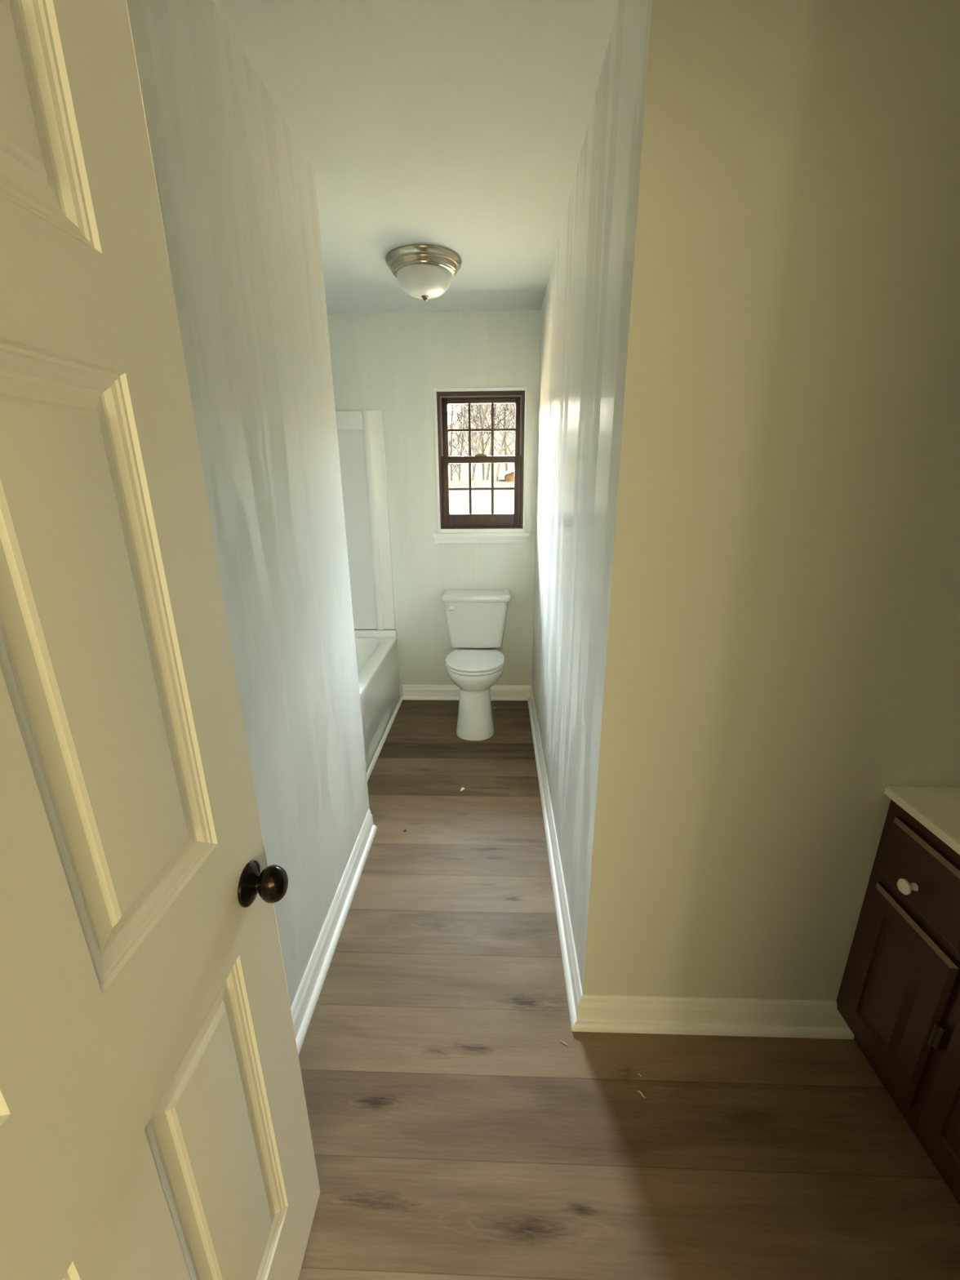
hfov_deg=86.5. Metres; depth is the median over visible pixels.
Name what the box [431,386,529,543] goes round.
window
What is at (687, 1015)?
baseboard
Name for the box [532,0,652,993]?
wall
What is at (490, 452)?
bare tree
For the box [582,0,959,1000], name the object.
wall
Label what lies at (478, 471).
hills
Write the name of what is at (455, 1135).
floor
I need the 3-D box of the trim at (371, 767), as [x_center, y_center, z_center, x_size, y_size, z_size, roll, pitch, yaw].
[-0.584,0.624,2.995,0.018,0.020,1.425,0,18,2]
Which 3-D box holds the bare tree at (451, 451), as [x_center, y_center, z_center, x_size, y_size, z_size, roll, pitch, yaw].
[-0.861,-7.029,16.821,2.341,3.493,1.830,-13,21,-34]
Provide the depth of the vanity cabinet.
1.14 m
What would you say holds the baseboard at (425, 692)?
attached to the wall at (392, 363)
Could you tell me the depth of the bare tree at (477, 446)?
14.21 m
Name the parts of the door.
knob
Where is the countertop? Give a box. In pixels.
[884,785,959,854]
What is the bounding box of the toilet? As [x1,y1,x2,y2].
[440,588,511,740]
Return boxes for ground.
[448,479,514,514]
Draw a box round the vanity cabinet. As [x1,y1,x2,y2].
[835,799,959,1204]
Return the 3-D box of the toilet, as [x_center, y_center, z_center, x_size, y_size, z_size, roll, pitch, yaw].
[-0.028,0.131,3.236,0.443,0.805,0.604,0,18,2]
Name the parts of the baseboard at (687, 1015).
shoe moulding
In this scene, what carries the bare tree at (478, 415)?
on the ground
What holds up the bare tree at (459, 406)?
on the ground
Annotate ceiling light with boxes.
[385,244,462,301]
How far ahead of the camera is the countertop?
1.14 m
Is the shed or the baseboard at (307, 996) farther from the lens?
the shed
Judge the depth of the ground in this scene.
12.45 m
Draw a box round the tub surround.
[335,410,395,630]
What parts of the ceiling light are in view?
lamp shade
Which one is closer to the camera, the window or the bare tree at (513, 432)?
the window
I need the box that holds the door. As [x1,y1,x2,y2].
[0,0,319,1279]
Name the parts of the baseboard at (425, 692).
shoe moulding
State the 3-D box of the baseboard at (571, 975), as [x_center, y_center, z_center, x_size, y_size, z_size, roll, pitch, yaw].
[0.314,0.718,2.532,0.030,0.104,2.303,0,18,2]
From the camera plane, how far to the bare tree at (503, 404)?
17.23 m
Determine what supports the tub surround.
attached to the wall
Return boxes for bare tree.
[448,403,506,479]
[448,404,481,480]
[448,404,490,480]
[449,404,515,479]
[455,404,515,479]
[457,403,515,475]
[462,403,515,480]
[466,404,515,455]
[475,403,515,455]
[501,403,515,420]
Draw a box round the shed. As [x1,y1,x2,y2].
[497,467,514,481]
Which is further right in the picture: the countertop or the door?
the countertop
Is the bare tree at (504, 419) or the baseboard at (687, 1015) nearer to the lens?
the baseboard at (687, 1015)
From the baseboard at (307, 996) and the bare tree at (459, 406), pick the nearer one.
the baseboard at (307, 996)
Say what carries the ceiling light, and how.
attached to the ceiling
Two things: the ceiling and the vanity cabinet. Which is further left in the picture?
the ceiling
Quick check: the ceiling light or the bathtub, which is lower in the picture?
the bathtub
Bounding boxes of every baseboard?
[290,808,377,1055]
[402,684,531,700]
[527,685,582,1031]
[571,994,853,1039]
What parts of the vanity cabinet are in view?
door, knob, drawer, door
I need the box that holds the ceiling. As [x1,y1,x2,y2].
[213,0,619,314]
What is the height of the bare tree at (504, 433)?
5.342 m
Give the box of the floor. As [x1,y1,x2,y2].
[298,699,959,1279]
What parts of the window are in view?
sill, sash, sash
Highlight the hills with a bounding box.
[448,403,515,479]
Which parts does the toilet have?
flush lever, seat, seat lid, bowl, tank, tank lid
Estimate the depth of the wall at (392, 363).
3.15 m
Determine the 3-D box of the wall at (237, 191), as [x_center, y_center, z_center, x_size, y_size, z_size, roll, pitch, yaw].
[-0.982,-0.005,1.009,0.888,2.420,2.010,0,18,2]
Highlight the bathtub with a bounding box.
[354,630,399,771]
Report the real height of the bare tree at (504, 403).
6.023 m
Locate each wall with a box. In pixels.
[126,0,369,1007]
[327,310,540,696]
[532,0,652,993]
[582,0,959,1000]
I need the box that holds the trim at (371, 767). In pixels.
[366,695,402,781]

